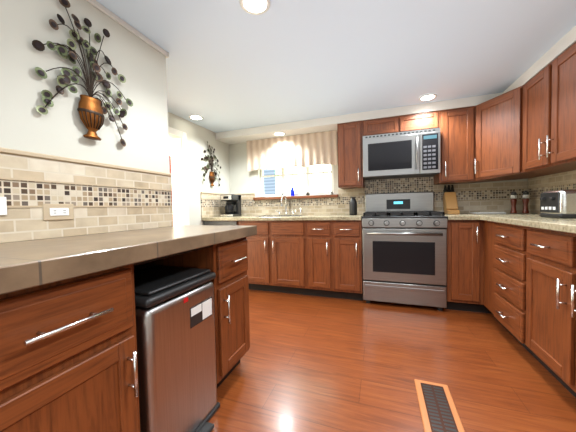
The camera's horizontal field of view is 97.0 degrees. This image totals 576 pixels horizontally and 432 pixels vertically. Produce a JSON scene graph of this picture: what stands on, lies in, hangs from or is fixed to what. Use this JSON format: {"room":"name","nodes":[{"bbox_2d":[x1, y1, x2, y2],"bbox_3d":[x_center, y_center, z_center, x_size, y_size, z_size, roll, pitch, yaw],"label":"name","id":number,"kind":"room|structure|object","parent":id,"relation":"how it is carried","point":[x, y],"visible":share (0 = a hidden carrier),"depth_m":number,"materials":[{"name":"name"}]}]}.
{"room":"kitchen","nodes":[
{"label":"kitchen","id":0,"kind":"room"},
{"bbox_2d":[0,0,169,242],"bbox_3d":[-1.389,-0.007,0.334,0.120,2.090,3.090,-1,2,20],"label":"wall","id":1,"kind":"structure","parent":0,"point":[61,129],"depth_m":1.22,"materials":[{"name":"grey paint"}]},
{"bbox_2d":[32,0,132,146],"bbox_3d":[-0.974,-0.686,1.258,0.054,0.611,0.444,-1,2,20],"label":"vase","id":2,"kind":"object","parent":1,"relation":"attached to","point":[92,111],"visible":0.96,"depth_m":1.23,"materials":[{"name":"orange metal"}]},
{"bbox_2d":[0,147,172,242],"bbox_3d":[-1.158,-0.071,0.769,0.019,0.361,2.108,-1,2,20],"label":"tile","id":3,"kind":"structure","parent":1,"relation":"attached to","point":[103,197],"depth_m":1.21,"materials":[{"name":"tile"}]},
{"bbox_2d":[0,197,6,214],"bbox_3d":[-1.096,-0.036,0.922,0.008,0.070,0.116,-1,2,20],"label":"light switch","id":4,"kind":"object","parent":3,"relation":"attached to","point":[3,206],"visible":1,"depth_m":0.97,"materials":[{"name":"white plastic"}]},
{"bbox_2d":[43,204,73,220],"bbox_3d":[-1.019,-0.018,1.137,0.008,0.072,0.116,-1,2,20],"label":"electrical outlet","id":5,"kind":"object","parent":3,"relation":"attached to","point":[58,211],"visible":1,"depth_m":1.13,"materials":[{"name":"beige plastic"}]},
{"bbox_2d":[85,0,168,57],"bbox_3d":[-1.399,-1.036,0.302,0.140,0.030,3.102,-1,2,20],"label":"crown molding","id":6,"kind":"structure","parent":1,"relation":"attached to","point":[112,15],"depth_m":1.45,"materials":[{"name":"grey wood"}]},
{"bbox_2d":[169,140,175,225],"bbox_3d":[-1.683,-0.121,3.950,1.280,2.090,0.100,-1,2,20],"label":"wall","id":7,"kind":"structure","parent":0,"point":[171,154],"depth_m":3.90,"materials":[{"name":"beige paint"}]},
{"bbox_2d":[169,156,172,214],"bbox_3d":[-1.877,0.004,3.946,0.215,1.842,0.042,-1,2,20],"label":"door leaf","id":8,"kind":"structure","parent":7,"relation":"in","point":[171,179],"depth_m":3.90,"materials":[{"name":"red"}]},
{"bbox_2d":[168,112,229,224],"bbox_3d":[-1.300,-0.096,2.947,0.120,2.090,2.130,-1,2,20],"label":"wall","id":9,"kind":"structure","parent":0,"point":[198,137],"depth_m":3.24,"materials":[{"name":"grey paint"}]},
{"bbox_2d":[168,126,188,225],"bbox_3d":[-1.407,-0.001,2.622,0.138,1.926,0.960,-1,2,20],"label":"door frame","id":10,"kind":"structure","parent":9,"relation":"attached to","point":[181,180],"depth_m":2.99,"materials":[{"name":"white"}]},
{"bbox_2d":[201,141,220,185],"bbox_3d":[-1.035,-0.702,3.455,0.051,0.587,0.422,-1,2,20],"label":"vase","id":11,"kind":"object","parent":9,"relation":"attached to","point":[212,177],"visible":0.98,"depth_m":3.44,"materials":[{"name":"orange metal"}]},
{"bbox_2d":[200,192,225,217],"bbox_3d":[-0.992,-0.158,3.595,0.019,0.332,0.693,-1,2,20],"label":"tile","id":12,"kind":"structure","parent":9,"relation":"attached to","point":[212,204],"depth_m":3.46,"materials":[{"name":"tile"}]},
{"bbox_2d":[96,0,575,144],"bbox_3d":[-0.784,-1.087,1.141,5.490,0.170,5.400,-1,2,20],"label":"ceiling","id":13,"kind":"structure","parent":0,"point":[236,73],"depth_m":1.81,"materials":[{"name":"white paint"}]},
{"bbox_2d":[189,115,202,119],"bbox_3d":[-1.063,-1.142,2.952,0.160,0.008,0.160,-1,2,20],"label":"recessed light","id":14,"kind":"object","parent":13,"relation":"in","point":[196,117],"visible":0.96,"depth_m":2.94,"materials":[{"name":"white glass"}]},
{"bbox_2d":[239,0,269,14],"bbox_3d":[-0.171,-1.106,1.325,0.160,0.008,0.160,-1,2,20],"label":"recessed light","id":15,"kind":"object","parent":13,"relation":"in","point":[255,7],"visible":1,"depth_m":1.34,"materials":[{"name":"white glass"}]},
{"bbox_2d":[273,132,284,135],"bbox_3d":[-0.116,-1.085,3.368,0.160,0.008,0.160,-1,2,20],"label":"recessed light","id":16,"kind":"object","parent":13,"relation":"in","point":[279,133],"visible":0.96,"depth_m":3.34,"materials":[{"name":"white glass"}]},
{"bbox_2d":[246,130,336,170],"bbox_3d":[0.013,-0.871,3.483,1.300,0.443,0.024,-1,2,20],"label":"valance curtain","id":17,"kind":"object","parent":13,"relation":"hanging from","point":[310,149],"visible":1,"depth_m":3.46,"materials":[{"name":"fabric"}]},
{"bbox_2d":[419,94,436,100],"bbox_3d":[1.391,-1.179,2.536,0.160,0.008,0.160,-1,2,20],"label":"recessed light","id":18,"kind":"object","parent":13,"relation":"in","point":[426,97],"visible":1,"depth_m":2.53,"materials":[{"name":"white glass"}]},
{"bbox_2d":[229,138,527,215],"bbox_3d":[0.853,-0.155,3.377,3.880,2.090,0.140,-1,2,20],"label":"wall","id":19,"kind":"structure","parent":0,"point":[243,180],"depth_m":3.83,"materials":[{"name":"grey paint"}]},
{"bbox_2d":[253,194,337,199],"bbox_3d":[0.086,-0.259,3.569,1.230,0.035,0.110,-1,2,20],"label":"window sill","id":20,"kind":"structure","parent":19,"relation":"attached to","point":[296,197],"depth_m":3.50,"materials":[{"name":"brown wood"}]},
{"bbox_2d":[290,184,294,195],"bbox_3d":[0.062,-0.359,3.563,0.060,0.165,0.058,-1,2,20],"label":"bottle","id":21,"kind":"object","parent":20,"relation":"on","point":[292,192],"visible":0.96,"depth_m":3.54,"materials":[{"name":"blue glass"}]},
{"bbox_2d":[258,164,333,196],"bbox_3d":[0.098,-0.570,3.610,1.110,0.584,0.100,-1,2,20],"label":"window","id":22,"kind":"structure","parent":19,"relation":"in","point":[261,176],"depth_m":3.64,"materials":[{"name":"white"}]},
{"bbox_2d":[337,121,364,188],"bbox_3d":[0.770,-0.723,3.106,0.286,0.750,0.374,-1,2,20],"label":"upper cabinet","id":23,"kind":"object","parent":19,"relation":"attached to","point":[350,153],"visible":0.98,"depth_m":2.97,"materials":[{"name":"brown wood"}]},
{"bbox_2d":[236,176,527,215],"bbox_3d":[0.824,-0.189,3.301,3.613,0.565,0.019,-1,2,20],"label":"tile","id":24,"kind":"structure","parent":19,"relation":"attached to","point":[484,197],"depth_m":3.10,"materials":[{"name":"tile"}]},
{"bbox_2d":[363,111,438,135],"bbox_3d":[1.268,-1.006,2.936,0.768,0.194,0.336,-1,2,20],"label":"wall cabinet","id":25,"kind":"object","parent":19,"relation":"attached to","point":[414,122],"visible":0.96,"depth_m":2.77,"materials":[{"name":"brown wood"}]},
{"bbox_2d":[363,128,440,179],"bbox_3d":[1.255,-0.675,2.890,0.762,0.455,0.457,-1,2,20],"label":"over-the-range microwave","id":26,"kind":"object","parent":19,"relation":"attached to","point":[410,154],"visible":1,"depth_m":2.72,"materials":[{"name":"grey metal"}]},
{"bbox_2d":[208,289,575,431],"bbox_3d":[-0.740,1.036,1.212,5.490,0.080,5.400,-1,2,20],"label":"floor","id":27,"kind":"structure","parent":0,"point":[308,363],"depth_m":1.56,"materials":[{"name":"brown wood"}]},
{"bbox_2d":[0,261,143,431],"bbox_3d":[-0.851,0.588,0.786,0.569,0.848,0.438,-1,2,20],"label":"base cabinet","id":28,"kind":"object","parent":27,"relation":"on","point":[68,356],"depth_m":0.70,"materials":[{"name":"brown wood"}]},
{"bbox_2d":[134,265,219,431],"bbox_3d":[-0.592,0.633,1.169,0.452,0.722,0.414,-1,2,20],"label":"trash can","id":29,"kind":"object","parent":27,"relation":"on","point":[176,342],"visible":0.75,"depth_m":1.06,"materials":[{"name":"silver metal"}]},
{"bbox_2d":[144,237,249,387],"bbox_3d":[-0.565,0.556,1.582,0.569,0.848,0.350,-1,2,20],"label":"base cabinet","id":30,"kind":"object","parent":27,"relation":"on","point":[229,259],"depth_m":1.41,"materials":[{"name":"brown wood"}]},
{"bbox_2d":[0,225,256,294],"bbox_3d":[-0.858,0.136,0.718,0.608,0.059,2.200,-1,2,20],"label":"countertop","id":31,"kind":"structure","parent":30,"relation":"on","point":[27,264],"depth_m":0.82,"materials":[{"name":"tile"}]},
{"bbox_2d":[204,220,362,300],"bbox_3d":[-0.059,0.477,3.272,1.977,0.872,0.715,-1,2,20],"label":"base cabinet","id":32,"kind":"object","parent":27,"relation":"on","point":[322,258],"visible":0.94,"depth_m":2.86,"materials":[{"name":"brown wood"}]},
{"bbox_2d":[202,195,362,220],"bbox_3d":[-0.066,-0.047,3.266,1.977,0.476,0.691,-1,2,20],"label":"countertop","id":33,"kind":"structure","parent":32,"relation":"on","point":[287,217],"depth_m":3.02,"materials":[{"name":"stone"}]},
{"bbox_2d":[220,194,241,216],"bbox_3d":[-0.803,-0.148,3.598,0.205,0.304,0.246,-1,2,20],"label":"coffee maker","id":34,"kind":"object","parent":33,"relation":"on","point":[233,206],"visible":1,"depth_m":3.52,"materials":[{"name":"black plastic"}]},
{"bbox_2d":[349,197,356,214],"bbox_3d":[0.786,-0.119,3.073,0.092,0.215,0.091,-1,2,20],"label":"canister","id":35,"kind":"object","parent":33,"relation":"on","point":[353,206],"visible":0.98,"depth_m":3.04,"materials":[{"name":"black metal"}]},
{"bbox_2d":[362,191,447,310],"bbox_3d":[1.223,0.318,2.775,0.760,1.170,0.738,-1,2,20],"label":"range","id":36,"kind":"object","parent":27,"relation":"on","point":[404,241],"visible":1,"depth_m":2.51,"materials":[{"name":"silver metal"}]},
{"bbox_2d":[414,379,464,431],"bbox_3d":[0.747,0.957,1.270,0.170,0.012,0.400,-1,2,20],"label":"floor vent","id":37,"kind":"object","parent":27,"relation":"in","point":[438,410],"visible":1,"depth_m":1.26,"materials":[{"name":"brown"}]},
{"bbox_2d":[445,220,468,310],"bbox_3d":[1.725,0.460,2.656,0.251,0.872,0.666,-1,2,20],"label":"base cabinet","id":38,"kind":"object","parent":27,"relation":"on","point":[457,230],"depth_m":2.36,"materials":[{"name":"brown wood"}]},
{"bbox_2d":[445,213,575,233],"bbox_3d":[1.619,0.046,1.438,0.881,0.039,2.996,-1,2,20],"label":"countertop","id":39,"kind":"structure","parent":38,"relation":"on","point":[536,220],"depth_m":1.69,"materials":[{"name":"stone"}]},
{"bbox_2d":[442,185,459,213],"bbox_3d":[1.803,-0.188,2.829,0.110,0.326,0.274,-1,2,20],"label":"knife block","id":40,"kind":"object","parent":39,"relation":"on","point":[450,203],"visible":1,"depth_m":2.80,"materials":[{"name":"brown wood"}]},
{"bbox_2d":[470,212,505,213],"bbox_3d":[2.010,-0.029,2.573,0.240,0.017,0.200,-1,2,20],"label":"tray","id":41,"kind":"object","parent":39,"relation":"on","point":[487,212],"visible":0.98,"depth_m":2.50,"materials":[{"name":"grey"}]},
{"bbox_2d":[510,191,516,212],"bbox_3d":[2.317,-0.142,2.618,0.056,0.228,0.055,-1,2,20],"label":"pepper mill","id":42,"kind":"object","parent":39,"relation":"on","point":[513,197],"visible":1,"depth_m":2.60,"materials":[{"name":"brown wood"}]},
{"bbox_2d":[522,190,528,212],"bbox_3d":[2.395,-0.142,2.568,0.056,0.228,0.055,-1,2,20],"label":"pepper mill","id":43,"kind":"object","parent":39,"relation":"on","point":[525,197],"visible":1,"depth_m":2.55,"materials":[{"name":"brown wood"}]},
{"bbox_2d":[539,189,575,217],"bbox_3d":[1.955,-0.083,1.687,0.398,0.186,0.236,-1,2,20],"label":"toaster","id":44,"kind":"object","parent":39,"relation":"on","point":[558,204],"visible":1,"depth_m":1.66,"materials":[{"name":"silver metal"}]},
{"bbox_2d":[469,220,492,313],"bbox_3d":[1.960,0.474,2.093,0.688,0.872,0.275,-1,2,20],"label":"base cabinet","id":45,"kind":"object","parent":27,"relation":"on","point":[480,231],"depth_m":2.30,"materials":[{"name":"brown wood"}]},
{"bbox_2d":[493,222,520,339],"bbox_3d":[1.868,0.488,1.737,0.619,0.872,0.458,-1,2,20],"label":"base cabinet","id":46,"kind":"object","parent":27,"relation":"on","point":[518,282],"depth_m":1.84,"materials":[{"name":"brown wood"}]},
{"bbox_2d":[517,226,575,397],"bbox_3d":[1.641,0.513,1.104,0.619,0.872,0.887,-1,2,20],"label":"base cabinet","id":47,"kind":"object","parent":27,"relation":"on","point":[546,309],"depth_m":1.39,"materials":[{"name":"brown wood"}]},
{"bbox_3d":[1.736,-0.071,0.277,0.120,2.090,5.100,-1,2,20],"label":"wall","id":48,"kind":"structure","parent":0,"visible":0},
{"bbox_2d":[434,107,473,184],"bbox_3d":[1.795,-0.732,2.728,0.356,0.750,0.392,-1,2,20],"label":"upper cabinet","id":49,"kind":"object","parent":48,"relation":"attached to","point":[452,122],"depth_m":2.62,"materials":[{"name":"brown wood"}]},
{"bbox_2d":[466,89,572,182],"bbox_3d":[2.104,-0.729,2.450,0.640,0.750,0.706,-1,2,20],"label":"upper cabinet","id":50,"kind":"object","parent":48,"relation":"attached to","point":[490,123],"depth_m":2.40,"materials":[{"name":"brown wood"}]},
{"bbox_2d":[514,42,575,173],"bbox_3d":[1.973,-0.714,1.718,0.391,0.726,0.892,-1,2,20],"label":"upper cabinet","id":51,"kind":"object","parent":48,"relation":"attached to","point":[527,130],"depth_m":1.81,"materials":[{"name":"brown wood"}]},
{"bbox_2d":[528,170,575,212],"bbox_3d":[2.023,-0.156,1.279,0.014,0.357,2.986,-1,2,20],"label":"tile","id":52,"kind":"structure","parent":48,"relation":"attached to","point":[537,186],"depth_m":2.38,"materials":[{"name":"tile"}]},
{"label":"outside","id":53,"kind":"structure","parent":0,"visible":0},
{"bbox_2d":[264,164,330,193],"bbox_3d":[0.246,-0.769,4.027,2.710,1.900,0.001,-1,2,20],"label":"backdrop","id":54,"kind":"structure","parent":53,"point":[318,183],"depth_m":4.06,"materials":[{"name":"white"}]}
]}

